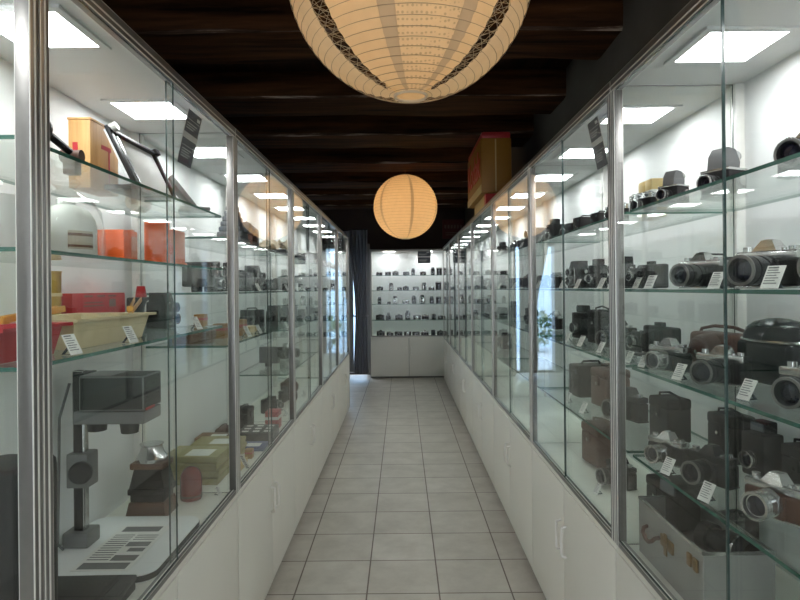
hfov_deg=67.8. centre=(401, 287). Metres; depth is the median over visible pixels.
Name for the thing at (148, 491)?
printer
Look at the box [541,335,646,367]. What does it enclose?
glass shelf
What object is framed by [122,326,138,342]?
card
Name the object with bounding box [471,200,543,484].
display cabinet
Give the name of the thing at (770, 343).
case
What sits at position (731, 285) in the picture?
camera
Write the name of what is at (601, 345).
card
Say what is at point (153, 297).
hood
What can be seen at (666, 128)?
display cabinet
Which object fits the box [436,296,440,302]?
case
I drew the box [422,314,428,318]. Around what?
camera
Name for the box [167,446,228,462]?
box
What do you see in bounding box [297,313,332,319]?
glass shelf
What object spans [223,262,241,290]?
camera
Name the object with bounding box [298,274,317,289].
camera
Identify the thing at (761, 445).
camera
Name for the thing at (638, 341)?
camera
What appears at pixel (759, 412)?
glass shelf
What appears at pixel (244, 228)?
hood
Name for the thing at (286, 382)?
case
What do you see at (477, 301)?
camera
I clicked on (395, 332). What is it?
compact camera
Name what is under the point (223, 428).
case
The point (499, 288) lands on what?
glass shelf
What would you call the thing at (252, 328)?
box
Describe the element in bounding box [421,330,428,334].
camera
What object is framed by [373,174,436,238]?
paper lantern
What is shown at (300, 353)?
glass shelf
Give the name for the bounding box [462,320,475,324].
glass shelf
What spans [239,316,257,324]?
compact camera
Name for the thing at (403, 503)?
floor
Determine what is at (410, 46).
paper lantern
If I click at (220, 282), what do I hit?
camera
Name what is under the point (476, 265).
glass shelf
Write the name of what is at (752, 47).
display cabinet
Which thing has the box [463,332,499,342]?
glass shelf
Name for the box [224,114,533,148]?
ceiling beam
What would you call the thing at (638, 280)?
card
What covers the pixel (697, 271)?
camera
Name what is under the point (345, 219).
wall
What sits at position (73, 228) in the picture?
tank
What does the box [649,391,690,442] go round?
case
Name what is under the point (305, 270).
glass shelf
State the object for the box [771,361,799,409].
camera
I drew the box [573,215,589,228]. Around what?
camera
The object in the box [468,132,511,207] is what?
box
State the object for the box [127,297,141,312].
tongs
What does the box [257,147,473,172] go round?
ceiling beam
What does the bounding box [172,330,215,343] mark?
box
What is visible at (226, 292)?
glass shelf
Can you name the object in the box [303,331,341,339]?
glass shelf
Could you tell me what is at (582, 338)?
card
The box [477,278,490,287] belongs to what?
camera
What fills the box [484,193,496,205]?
print
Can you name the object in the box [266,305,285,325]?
camera
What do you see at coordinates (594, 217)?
camera
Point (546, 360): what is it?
glass shelf
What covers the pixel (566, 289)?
glass shelf
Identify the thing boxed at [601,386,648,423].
camera
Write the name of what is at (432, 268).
camera
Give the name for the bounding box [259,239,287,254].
cloth
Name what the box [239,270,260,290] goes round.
camera
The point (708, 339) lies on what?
case
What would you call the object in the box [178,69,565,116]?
ceiling beam
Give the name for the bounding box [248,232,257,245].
case
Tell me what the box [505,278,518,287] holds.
compact camera
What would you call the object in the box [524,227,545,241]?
camera
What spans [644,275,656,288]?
card
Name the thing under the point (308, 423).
display cabinet
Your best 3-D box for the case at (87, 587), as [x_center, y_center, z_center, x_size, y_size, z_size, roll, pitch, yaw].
[-0.808,0.757,1.405,0.255,0.040,0.255,-1,0,-1]
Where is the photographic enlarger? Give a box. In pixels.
[57,370,199,583]
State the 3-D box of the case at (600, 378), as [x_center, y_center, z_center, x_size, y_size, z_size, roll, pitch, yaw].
[0.861,0.401,2.470,0.119,0.178,0.151,-1,0,-8]
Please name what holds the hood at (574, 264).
attached to the camera at (577, 270)
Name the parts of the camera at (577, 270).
plate, focus knob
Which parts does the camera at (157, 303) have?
plate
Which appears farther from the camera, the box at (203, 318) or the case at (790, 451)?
the box at (203, 318)
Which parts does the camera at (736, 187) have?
len glass, trim plate, winding knob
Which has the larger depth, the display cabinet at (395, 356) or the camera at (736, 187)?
the display cabinet at (395, 356)
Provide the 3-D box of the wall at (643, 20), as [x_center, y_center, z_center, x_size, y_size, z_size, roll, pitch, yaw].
[1.135,0.009,3.275,0.150,2.820,13.250,-1,0,0]
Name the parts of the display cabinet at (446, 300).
post, sliding pane, door, sliding pane, door, panel, post, panel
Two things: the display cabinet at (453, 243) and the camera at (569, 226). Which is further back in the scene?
the display cabinet at (453, 243)
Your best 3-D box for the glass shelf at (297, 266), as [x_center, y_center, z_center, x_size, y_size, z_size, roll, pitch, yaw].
[-0.836,-0.193,5.285,0.308,0.008,1.152,-1,0,0]
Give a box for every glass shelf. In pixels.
[0,135,221,218]
[0,247,221,270]
[0,325,222,371]
[146,291,284,294]
[146,326,284,347]
[185,236,283,255]
[238,254,314,263]
[240,353,315,375]
[264,319,315,331]
[275,290,314,291]
[278,263,332,268]
[295,339,332,352]
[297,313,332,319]
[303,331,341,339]
[304,268,341,271]
[323,309,341,313]
[372,303,442,304]
[372,319,442,320]
[376,290,435,290]
[378,275,442,275]
[454,305,470,308]
[462,267,486,270]
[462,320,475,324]
[462,325,489,331]
[463,263,507,267]
[463,309,491,313]
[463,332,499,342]
[477,255,538,262]
[477,314,523,321]
[477,342,542,358]
[499,241,599,255]
[499,288,561,289]
[500,321,571,336]
[500,358,568,388]
[540,212,726,241]
[541,288,700,291]
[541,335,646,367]
[541,388,707,452]
[630,152,799,212]
[631,288,799,294]
[632,367,799,428]
[633,454,799,578]
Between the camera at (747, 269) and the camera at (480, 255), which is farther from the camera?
the camera at (480, 255)
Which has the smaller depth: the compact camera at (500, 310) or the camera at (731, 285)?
the camera at (731, 285)
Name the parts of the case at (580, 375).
plate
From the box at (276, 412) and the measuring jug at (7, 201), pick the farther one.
the box at (276, 412)
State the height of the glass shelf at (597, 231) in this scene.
0.008 m
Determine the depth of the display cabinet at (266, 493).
2.81 m
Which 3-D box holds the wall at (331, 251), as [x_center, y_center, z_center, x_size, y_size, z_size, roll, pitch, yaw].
[-1.502,-0.146,14.300,9.000,3.220,0.200,-1,0,0]
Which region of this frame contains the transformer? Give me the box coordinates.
[0,454,57,599]
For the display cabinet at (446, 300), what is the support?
on the floor
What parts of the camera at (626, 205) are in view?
plate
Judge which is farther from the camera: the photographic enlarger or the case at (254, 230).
the case at (254, 230)
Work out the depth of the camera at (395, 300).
9.54 m
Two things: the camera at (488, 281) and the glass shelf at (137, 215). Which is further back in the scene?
the camera at (488, 281)
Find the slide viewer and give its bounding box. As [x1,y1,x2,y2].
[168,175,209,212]
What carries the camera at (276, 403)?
on the display cabinet at (308, 423)
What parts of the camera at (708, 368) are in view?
len glass, rewind knob, winding lever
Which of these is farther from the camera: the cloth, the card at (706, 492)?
the cloth
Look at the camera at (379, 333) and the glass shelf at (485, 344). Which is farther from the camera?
the camera at (379, 333)
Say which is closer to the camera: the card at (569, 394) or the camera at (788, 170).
the camera at (788, 170)
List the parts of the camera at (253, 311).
plate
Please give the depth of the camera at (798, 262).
1.09 m
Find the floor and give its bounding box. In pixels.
[265,374,545,599]
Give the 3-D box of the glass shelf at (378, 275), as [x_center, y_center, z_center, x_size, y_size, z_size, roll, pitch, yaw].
[0.100,-0.200,9.644,1.184,0.008,0.308,-1,0,0]
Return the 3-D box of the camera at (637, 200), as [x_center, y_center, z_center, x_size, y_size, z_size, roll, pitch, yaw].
[0.747,-0.267,1.866,0.050,0.067,0.109,-1,0,-20]
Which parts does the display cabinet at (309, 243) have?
post, panel, post, panel, post, sliding pane, door, rail, sliding pane, door, post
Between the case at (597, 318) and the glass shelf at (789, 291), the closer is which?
the glass shelf at (789, 291)
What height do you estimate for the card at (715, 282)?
0.038 m
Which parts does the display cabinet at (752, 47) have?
post, door, rail, sliding pane, pane, panel, sliding pane, light panel, light trim, post, panel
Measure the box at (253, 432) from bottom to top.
0.050 m
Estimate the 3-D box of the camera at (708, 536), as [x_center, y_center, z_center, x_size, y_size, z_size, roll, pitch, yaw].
[0.791,0.625,1.450,0.073,0.072,0.130,-1,0,-23]
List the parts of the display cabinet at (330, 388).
post, panel, post, panel, light panel, light trim, post, sliding pane, door, rail, sliding pane, door, post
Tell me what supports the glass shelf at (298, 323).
attached to the display cabinet at (308, 423)
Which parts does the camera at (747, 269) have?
len glass, rewind knob, winding lever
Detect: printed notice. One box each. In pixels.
[177,108,201,168]
[417,251,430,262]
[587,116,607,169]
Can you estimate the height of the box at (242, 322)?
0.075 m
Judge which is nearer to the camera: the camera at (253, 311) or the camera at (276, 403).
the camera at (253, 311)
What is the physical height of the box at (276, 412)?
0.098 m
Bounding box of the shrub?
[328,315,341,350]
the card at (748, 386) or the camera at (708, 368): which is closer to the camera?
the card at (748, 386)
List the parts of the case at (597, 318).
case lid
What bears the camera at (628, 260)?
on the display cabinet at (666, 128)
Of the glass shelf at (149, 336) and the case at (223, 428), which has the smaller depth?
the glass shelf at (149, 336)
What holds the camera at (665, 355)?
on the display cabinet at (752, 47)
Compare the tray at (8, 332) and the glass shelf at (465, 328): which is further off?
the glass shelf at (465, 328)
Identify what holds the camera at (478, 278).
on the display cabinet at (482, 364)
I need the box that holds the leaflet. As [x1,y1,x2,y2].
[70,526,168,570]
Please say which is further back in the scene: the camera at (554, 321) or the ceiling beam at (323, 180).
the ceiling beam at (323, 180)
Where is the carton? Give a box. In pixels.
[61,293,124,313]
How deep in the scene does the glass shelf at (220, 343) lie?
2.38 m
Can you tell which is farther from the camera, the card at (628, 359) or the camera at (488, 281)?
the camera at (488, 281)
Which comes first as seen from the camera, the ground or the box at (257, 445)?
the box at (257, 445)
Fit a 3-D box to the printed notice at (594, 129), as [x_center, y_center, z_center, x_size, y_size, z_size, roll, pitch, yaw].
[0.675,-0.498,2.055,0.035,0.162,0.113,-1,0,0]
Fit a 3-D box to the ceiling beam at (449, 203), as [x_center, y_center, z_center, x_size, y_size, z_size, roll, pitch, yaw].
[-0.532,-1.287,8.919,3.156,0.186,0.415,-1,0,0]
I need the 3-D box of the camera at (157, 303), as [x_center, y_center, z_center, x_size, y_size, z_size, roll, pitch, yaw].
[-0.835,0.079,2.103,0.101,0.126,0.082,-1,0,10]
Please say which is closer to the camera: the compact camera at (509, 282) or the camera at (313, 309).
the compact camera at (509, 282)
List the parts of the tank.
tank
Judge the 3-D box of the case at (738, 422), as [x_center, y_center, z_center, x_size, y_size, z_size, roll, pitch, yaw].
[0.932,0.415,1.690,0.087,0.150,0.112,-1,0,-8]
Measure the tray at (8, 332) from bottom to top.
0.067 m
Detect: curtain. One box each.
[334,230,354,371]
[349,229,368,373]
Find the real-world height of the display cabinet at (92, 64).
2.046 m
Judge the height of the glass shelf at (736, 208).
0.008 m
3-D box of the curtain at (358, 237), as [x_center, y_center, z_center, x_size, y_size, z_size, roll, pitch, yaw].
[-0.668,0.208,9.302,0.290,2.256,0.104,-1,0,3]
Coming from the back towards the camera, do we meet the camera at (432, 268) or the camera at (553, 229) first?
the camera at (432, 268)
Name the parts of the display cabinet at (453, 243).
post, sliding pane, door, rail, sliding pane, door, panel, post, panel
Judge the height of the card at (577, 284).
0.038 m
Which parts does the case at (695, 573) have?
handle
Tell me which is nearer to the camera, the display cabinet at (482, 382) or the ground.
the display cabinet at (482, 382)
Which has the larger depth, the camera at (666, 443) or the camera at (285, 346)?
the camera at (285, 346)
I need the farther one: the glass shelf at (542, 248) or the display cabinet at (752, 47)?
the glass shelf at (542, 248)
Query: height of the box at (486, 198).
0.086 m
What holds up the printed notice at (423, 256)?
attached to the display cabinet at (395, 356)
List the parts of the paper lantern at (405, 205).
paper panel, paper panel, paper panel, paper panel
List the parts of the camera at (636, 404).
len glass, plate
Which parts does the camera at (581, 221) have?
plate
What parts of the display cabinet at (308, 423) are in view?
panel, light trim, light panel, post, panel, light panel, light trim, post, sliding pane, door, rail, sliding pane, handle, door, post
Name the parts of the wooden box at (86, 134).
box lid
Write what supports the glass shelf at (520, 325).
attached to the display cabinet at (513, 447)
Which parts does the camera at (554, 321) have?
plate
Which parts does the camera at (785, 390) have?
plate, len glass, rewind knob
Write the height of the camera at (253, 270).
0.140 m
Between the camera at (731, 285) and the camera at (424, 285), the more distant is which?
the camera at (424, 285)
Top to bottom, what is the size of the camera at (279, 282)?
0.093 m
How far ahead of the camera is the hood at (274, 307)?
3.75 m
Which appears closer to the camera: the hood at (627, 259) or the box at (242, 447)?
the hood at (627, 259)
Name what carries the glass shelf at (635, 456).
attached to the display cabinet at (752, 47)
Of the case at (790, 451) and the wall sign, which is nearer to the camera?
the case at (790, 451)
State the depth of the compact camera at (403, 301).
9.57 m
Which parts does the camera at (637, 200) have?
len glass, plate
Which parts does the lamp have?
arm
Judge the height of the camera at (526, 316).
0.132 m
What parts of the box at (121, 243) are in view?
inset panel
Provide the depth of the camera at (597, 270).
2.49 m
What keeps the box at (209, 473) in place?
on the box at (205, 481)
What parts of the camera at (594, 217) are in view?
plate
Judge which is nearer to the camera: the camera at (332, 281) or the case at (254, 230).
the case at (254, 230)
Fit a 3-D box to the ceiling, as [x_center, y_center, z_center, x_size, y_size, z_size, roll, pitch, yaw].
[-0.534,-1.435,3.350,3.560,0.100,13.500,-1,0,0]
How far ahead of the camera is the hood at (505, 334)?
4.77 m
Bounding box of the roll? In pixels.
[125,197,151,212]
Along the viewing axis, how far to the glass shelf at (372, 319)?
9.60 m
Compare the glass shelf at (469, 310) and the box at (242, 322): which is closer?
the box at (242, 322)
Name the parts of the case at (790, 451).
case lid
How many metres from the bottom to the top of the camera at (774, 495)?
0.098 m
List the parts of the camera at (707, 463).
len glass, rewind knob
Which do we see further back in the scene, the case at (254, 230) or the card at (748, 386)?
the case at (254, 230)
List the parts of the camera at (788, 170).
plate, len glass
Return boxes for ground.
[328,349,341,352]
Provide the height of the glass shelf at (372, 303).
0.008 m
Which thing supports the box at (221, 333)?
on the display cabinet at (266, 493)
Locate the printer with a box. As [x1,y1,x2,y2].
[126,440,175,515]
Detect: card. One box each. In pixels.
[61,334,82,354]
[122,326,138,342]
[191,317,202,329]
[214,486,221,495]
[242,326,251,336]
[254,325,262,333]
[563,392,571,402]
[565,332,571,341]
[574,279,581,287]
[577,336,585,346]
[579,402,588,413]
[592,482,601,494]
[596,342,605,352]
[597,278,605,288]
[625,351,634,362]
[632,277,642,288]
[638,355,644,367]
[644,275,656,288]
[660,456,675,475]
[671,363,687,380]
[697,480,715,503]
[707,272,722,288]
[736,378,757,400]
[760,265,786,288]
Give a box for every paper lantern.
[289,0,529,103]
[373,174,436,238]
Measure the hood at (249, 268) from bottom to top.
0.036 m
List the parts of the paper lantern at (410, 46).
paper panel, paper panel, paper panel, paper panel, paper panel, paper panel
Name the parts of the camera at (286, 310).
plate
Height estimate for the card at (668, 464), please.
0.042 m
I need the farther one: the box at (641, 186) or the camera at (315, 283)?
the camera at (315, 283)
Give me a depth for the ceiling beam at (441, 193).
7.75 m
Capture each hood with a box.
[149,293,172,301]
[217,206,251,243]
[244,265,260,271]
[268,305,280,310]
[497,271,507,274]
[501,332,508,336]
[569,261,587,267]
[624,256,632,263]
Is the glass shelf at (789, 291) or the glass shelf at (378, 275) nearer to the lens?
the glass shelf at (789, 291)
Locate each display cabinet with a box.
[0,0,238,599]
[13,0,43,599]
[141,129,295,599]
[238,184,322,527]
[276,211,338,465]
[301,227,349,429]
[370,249,446,377]
[443,242,476,392]
[449,233,490,411]
[458,220,511,439]
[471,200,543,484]
[491,163,603,569]
[528,81,734,599]
[610,0,799,599]
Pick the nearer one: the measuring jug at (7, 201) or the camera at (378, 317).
the measuring jug at (7, 201)
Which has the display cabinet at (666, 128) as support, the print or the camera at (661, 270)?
the camera at (661, 270)
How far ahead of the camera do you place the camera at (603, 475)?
2.25 m
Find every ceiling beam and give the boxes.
[102,0,622,63]
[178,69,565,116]
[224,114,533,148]
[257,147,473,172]
[282,170,467,188]
[299,187,467,199]
[311,198,467,209]
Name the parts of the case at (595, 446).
case lid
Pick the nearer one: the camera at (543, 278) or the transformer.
the transformer
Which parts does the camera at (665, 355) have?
len glass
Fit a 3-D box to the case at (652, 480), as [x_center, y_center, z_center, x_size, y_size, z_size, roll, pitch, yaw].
[0.864,0.682,1.950,0.091,0.157,0.117,-1,0,-10]
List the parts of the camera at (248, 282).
plate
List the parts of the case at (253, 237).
case lid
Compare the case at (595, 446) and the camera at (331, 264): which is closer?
the case at (595, 446)
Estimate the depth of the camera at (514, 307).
4.54 m
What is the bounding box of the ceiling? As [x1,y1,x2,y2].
[169,58,572,72]
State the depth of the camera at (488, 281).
5.09 m
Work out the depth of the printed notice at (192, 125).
1.92 m
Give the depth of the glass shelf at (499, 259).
4.70 m
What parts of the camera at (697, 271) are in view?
len glass, plate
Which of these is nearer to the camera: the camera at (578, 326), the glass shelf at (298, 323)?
the camera at (578, 326)
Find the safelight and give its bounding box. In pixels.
[180,466,201,501]
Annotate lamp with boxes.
[50,122,84,175]
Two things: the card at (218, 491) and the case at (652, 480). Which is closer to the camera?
the case at (652, 480)
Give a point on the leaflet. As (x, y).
(127, 545)
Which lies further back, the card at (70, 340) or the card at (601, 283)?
the card at (601, 283)
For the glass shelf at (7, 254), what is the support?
attached to the display cabinet at (92, 64)
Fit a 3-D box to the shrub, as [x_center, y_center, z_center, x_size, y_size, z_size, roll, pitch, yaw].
[-1.736,0.970,13.311,0.920,0.993,0.862,-1,0,0]
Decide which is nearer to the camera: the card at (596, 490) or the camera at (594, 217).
the card at (596, 490)
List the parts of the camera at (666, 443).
len glass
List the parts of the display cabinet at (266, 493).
post, panel, light trim, light panel, panel, post, post, test strip, light trim, light panel, sliding pane, door, rail, handle, handle, sliding pane, door, post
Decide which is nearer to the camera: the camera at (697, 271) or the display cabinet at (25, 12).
the display cabinet at (25, 12)
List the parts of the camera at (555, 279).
plate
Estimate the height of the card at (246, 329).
0.050 m
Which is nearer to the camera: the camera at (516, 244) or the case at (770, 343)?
the case at (770, 343)
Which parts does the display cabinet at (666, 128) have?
post, door, sliding pane, handle, handle, rail, light trim, light panel, sliding pane, door, post, post, panel, light panel, light trim, panel, post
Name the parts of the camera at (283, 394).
plate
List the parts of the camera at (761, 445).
len glass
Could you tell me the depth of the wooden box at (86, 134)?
1.64 m
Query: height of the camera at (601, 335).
0.108 m
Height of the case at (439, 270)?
0.122 m
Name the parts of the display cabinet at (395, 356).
post, post, door, rail, panel, door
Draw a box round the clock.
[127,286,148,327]
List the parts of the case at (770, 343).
chrome trim, domed lid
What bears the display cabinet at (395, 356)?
on the floor
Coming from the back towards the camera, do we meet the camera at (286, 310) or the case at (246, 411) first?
the camera at (286, 310)
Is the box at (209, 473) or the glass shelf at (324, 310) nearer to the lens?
the box at (209, 473)
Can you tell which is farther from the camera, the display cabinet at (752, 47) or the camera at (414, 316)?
the camera at (414, 316)
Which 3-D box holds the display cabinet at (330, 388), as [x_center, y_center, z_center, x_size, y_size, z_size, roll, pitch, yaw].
[-0.815,0.415,5.285,0.422,2.046,1.187,-1,0,0]
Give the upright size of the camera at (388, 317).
0.115 m
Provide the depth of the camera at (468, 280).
7.01 m
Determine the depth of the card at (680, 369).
1.50 m
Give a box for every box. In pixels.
[67,117,117,196]
[97,229,136,258]
[144,221,186,264]
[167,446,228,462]
[170,453,228,470]
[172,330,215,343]
[172,459,228,477]
[174,466,228,484]
[190,436,245,445]
[194,314,207,326]
[194,432,228,441]
[213,323,227,338]
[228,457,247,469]
[239,319,246,335]
[240,424,278,441]
[240,441,246,452]
[245,441,267,450]
[245,448,253,458]
[247,325,256,332]
[265,408,281,427]
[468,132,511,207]
[475,193,496,214]
[638,181,659,220]
[645,178,666,218]
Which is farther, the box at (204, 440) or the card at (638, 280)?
the box at (204, 440)
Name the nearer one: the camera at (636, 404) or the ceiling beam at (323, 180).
the camera at (636, 404)
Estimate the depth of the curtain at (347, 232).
9.45 m
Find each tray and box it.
[0,322,72,363]
[14,312,155,349]
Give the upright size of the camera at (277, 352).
0.128 m
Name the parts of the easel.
clamp knob, arm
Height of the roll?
0.063 m
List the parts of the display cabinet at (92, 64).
post, light panel, light trim, panel, panel, sliding pane, post, light trim, light panel, rail, door, pane, sliding pane, door, post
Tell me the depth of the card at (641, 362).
1.75 m
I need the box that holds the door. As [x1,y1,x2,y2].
[322,244,370,373]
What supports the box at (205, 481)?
on the display cabinet at (266, 493)
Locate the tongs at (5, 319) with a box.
[0,306,65,323]
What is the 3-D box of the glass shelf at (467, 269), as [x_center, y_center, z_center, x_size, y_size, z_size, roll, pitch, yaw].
[0.832,-0.229,7.290,0.308,0.008,1.202,-1,0,0]
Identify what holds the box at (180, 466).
on the box at (209, 473)
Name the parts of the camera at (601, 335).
len glass, plate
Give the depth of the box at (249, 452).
2.70 m
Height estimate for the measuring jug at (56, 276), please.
0.190 m
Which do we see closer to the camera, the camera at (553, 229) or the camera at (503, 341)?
the camera at (553, 229)
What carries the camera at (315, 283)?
on the display cabinet at (330, 388)
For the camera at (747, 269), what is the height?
0.108 m
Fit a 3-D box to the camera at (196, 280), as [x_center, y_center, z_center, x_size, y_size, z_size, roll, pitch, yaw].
[-0.794,-0.045,2.399,0.178,0.122,0.059,-1,0,12]
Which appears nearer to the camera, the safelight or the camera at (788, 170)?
the camera at (788, 170)
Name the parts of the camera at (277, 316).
plate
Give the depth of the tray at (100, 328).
1.50 m
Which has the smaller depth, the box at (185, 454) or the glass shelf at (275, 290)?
the box at (185, 454)
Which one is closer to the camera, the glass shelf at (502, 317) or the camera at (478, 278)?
the glass shelf at (502, 317)
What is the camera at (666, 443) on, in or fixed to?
on the display cabinet at (752, 47)
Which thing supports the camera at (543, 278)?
on the display cabinet at (513, 447)
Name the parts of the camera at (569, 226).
plate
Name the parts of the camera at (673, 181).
len glass, trim plate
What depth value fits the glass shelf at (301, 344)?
5.36 m
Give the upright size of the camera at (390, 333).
0.071 m
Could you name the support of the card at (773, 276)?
on the display cabinet at (752, 47)
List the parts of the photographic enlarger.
focus knob, baseboard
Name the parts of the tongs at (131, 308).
arm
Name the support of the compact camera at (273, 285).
on the display cabinet at (308, 423)
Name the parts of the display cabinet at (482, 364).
post, sliding pane, door, rail, sliding pane, door, post, panel, post, panel, post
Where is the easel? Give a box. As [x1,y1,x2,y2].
[103,121,176,201]
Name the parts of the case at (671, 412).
case lid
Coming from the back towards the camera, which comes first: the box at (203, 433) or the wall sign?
the wall sign
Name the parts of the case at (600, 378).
case lid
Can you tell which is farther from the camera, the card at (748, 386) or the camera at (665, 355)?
the camera at (665, 355)
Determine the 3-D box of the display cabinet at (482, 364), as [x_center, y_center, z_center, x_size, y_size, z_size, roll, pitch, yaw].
[0.823,0.399,6.045,0.422,2.046,1.247,-1,0,0]
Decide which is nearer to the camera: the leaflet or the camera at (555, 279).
the leaflet
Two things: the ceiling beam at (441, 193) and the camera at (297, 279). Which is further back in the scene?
the ceiling beam at (441, 193)
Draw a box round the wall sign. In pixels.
[442,219,463,238]
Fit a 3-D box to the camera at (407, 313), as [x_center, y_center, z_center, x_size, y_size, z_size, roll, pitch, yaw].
[0.092,0.435,9.574,0.076,0.144,0.085,-1,0,-5]
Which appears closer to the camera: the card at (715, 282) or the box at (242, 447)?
the card at (715, 282)
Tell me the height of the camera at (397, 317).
0.092 m
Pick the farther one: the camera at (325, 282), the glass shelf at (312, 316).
the camera at (325, 282)
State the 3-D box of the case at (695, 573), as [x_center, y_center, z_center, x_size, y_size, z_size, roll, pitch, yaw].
[0.760,0.683,1.545,0.190,0.158,0.372,-1,0,0]
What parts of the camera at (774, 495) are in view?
len glass, rewind knob, winding lever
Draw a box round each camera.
[146,293,180,328]
[182,261,226,291]
[204,277,225,291]
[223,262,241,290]
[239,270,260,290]
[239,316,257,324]
[240,307,264,326]
[244,265,265,290]
[259,346,287,366]
[261,395,283,413]
[262,279,275,290]
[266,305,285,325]
[273,277,287,289]
[278,386,297,402]
[280,275,302,287]
[280,306,288,323]
[280,343,299,358]
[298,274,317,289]
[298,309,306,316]
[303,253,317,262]
[306,305,317,314]
[308,282,317,289]
[322,276,329,289]
[327,261,334,267]
[328,278,334,288]
[376,314,384,319]
[377,330,384,335]
[386,312,390,319]
[387,331,393,335]
[389,283,393,289]
[393,296,397,303]
[394,331,402,334]
[395,314,402,319]
[402,300,409,303]
[405,311,409,319]
[412,296,415,303]
[413,315,420,318]
[420,295,425,303]
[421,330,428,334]
[422,283,426,289]
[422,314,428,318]
[431,267,434,274]
[462,278,475,287]
[475,276,482,287]
[475,297,489,309]
[476,250,485,262]
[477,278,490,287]
[478,303,490,311]
[486,279,490,287]
[496,242,506,255]
[496,271,508,287]
[497,307,507,314]
[497,332,511,348]
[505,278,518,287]
[506,301,517,317]
[511,238,527,249]
[517,274,536,287]
[523,304,538,323]
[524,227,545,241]
[536,275,550,287]
[539,311,562,329]
[544,219,561,238]
[548,272,562,287]
[559,222,572,233]
[565,261,588,287]
[569,305,589,338]
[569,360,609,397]
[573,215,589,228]
[586,259,607,287]
[590,211,604,223]
[595,321,636,349]
[596,456,636,490]
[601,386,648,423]
[604,202,628,222]
[606,256,635,287]
[625,261,668,287]
[626,322,680,356]
[629,191,656,215]
[644,338,691,373]
[644,430,688,467]
[655,170,689,207]
[669,252,729,287]
[680,443,739,490]
[689,345,751,386]
[693,520,759,551]
[696,147,747,201]
[711,253,735,287]
[719,509,758,539]
[727,239,799,288]
[738,418,783,475]
[740,470,799,527]
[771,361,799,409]
[773,133,799,179]
[797,258,799,287]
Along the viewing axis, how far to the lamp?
1.42 m
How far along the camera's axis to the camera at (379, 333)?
9.56 m
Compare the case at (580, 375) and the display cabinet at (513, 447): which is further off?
the display cabinet at (513, 447)
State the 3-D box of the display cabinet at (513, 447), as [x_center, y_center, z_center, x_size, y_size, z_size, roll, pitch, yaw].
[0.823,0.399,3.555,0.422,2.046,1.227,-1,0,0]
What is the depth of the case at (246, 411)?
3.21 m
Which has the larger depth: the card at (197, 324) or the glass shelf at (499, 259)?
the glass shelf at (499, 259)
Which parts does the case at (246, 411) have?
case lid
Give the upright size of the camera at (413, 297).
0.130 m
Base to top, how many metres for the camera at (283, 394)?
0.102 m
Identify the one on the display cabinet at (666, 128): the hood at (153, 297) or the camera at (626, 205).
the camera at (626, 205)
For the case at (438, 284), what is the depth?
9.55 m
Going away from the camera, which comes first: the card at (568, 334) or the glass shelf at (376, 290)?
the card at (568, 334)
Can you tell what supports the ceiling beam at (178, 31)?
attached to the ceiling
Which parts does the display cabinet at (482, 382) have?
post, sliding pane, door, rail, sliding pane, door, post, light panel, light trim, panel, light panel, light trim, post, panel, post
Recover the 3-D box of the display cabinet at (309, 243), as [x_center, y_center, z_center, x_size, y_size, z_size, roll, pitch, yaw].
[-0.815,0.415,6.480,0.422,2.046,1.197,-1,0,0]
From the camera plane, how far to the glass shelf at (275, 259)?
3.93 m
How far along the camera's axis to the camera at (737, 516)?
1.67 m
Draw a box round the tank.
[51,183,105,255]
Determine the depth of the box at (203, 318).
2.15 m
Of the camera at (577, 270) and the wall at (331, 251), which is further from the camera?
the wall at (331, 251)
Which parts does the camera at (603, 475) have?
len glass, plate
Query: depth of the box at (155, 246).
1.89 m
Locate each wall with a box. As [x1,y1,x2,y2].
[321,208,465,373]
[327,249,354,348]
[465,0,690,337]
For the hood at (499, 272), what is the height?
0.036 m
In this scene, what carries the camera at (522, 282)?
on the display cabinet at (513, 447)
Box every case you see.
[58,575,136,599]
[215,423,228,431]
[240,404,253,429]
[246,221,258,245]
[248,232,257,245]
[280,378,298,390]
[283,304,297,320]
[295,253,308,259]
[435,281,441,289]
[436,267,441,274]
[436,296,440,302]
[581,416,610,467]
[587,305,608,342]
[591,363,629,406]
[638,496,775,599]
[646,470,671,495]
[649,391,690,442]
[688,324,744,362]
[707,407,754,464]
[737,318,799,384]
[781,438,799,483]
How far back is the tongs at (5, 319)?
1.17 m
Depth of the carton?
1.85 m
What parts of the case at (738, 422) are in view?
case lid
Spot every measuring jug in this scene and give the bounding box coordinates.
[0,193,15,246]
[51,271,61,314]
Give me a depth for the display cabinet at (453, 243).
7.27 m
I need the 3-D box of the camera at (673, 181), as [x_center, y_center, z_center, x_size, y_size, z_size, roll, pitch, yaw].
[0.769,-0.283,1.685,0.102,0.099,0.074,-1,0,-30]
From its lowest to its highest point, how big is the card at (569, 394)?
0.042 m
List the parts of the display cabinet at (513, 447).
post, sliding pane, door, handle, handle, rail, sliding pane, door, light panel, light trim, post, post, panel, light trim, light panel, panel, post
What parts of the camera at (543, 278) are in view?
plate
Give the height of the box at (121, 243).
0.090 m
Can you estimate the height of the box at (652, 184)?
0.128 m
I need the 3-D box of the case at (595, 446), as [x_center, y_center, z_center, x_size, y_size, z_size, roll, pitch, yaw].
[0.863,0.661,2.579,0.132,0.198,0.168,-1,0,-8]

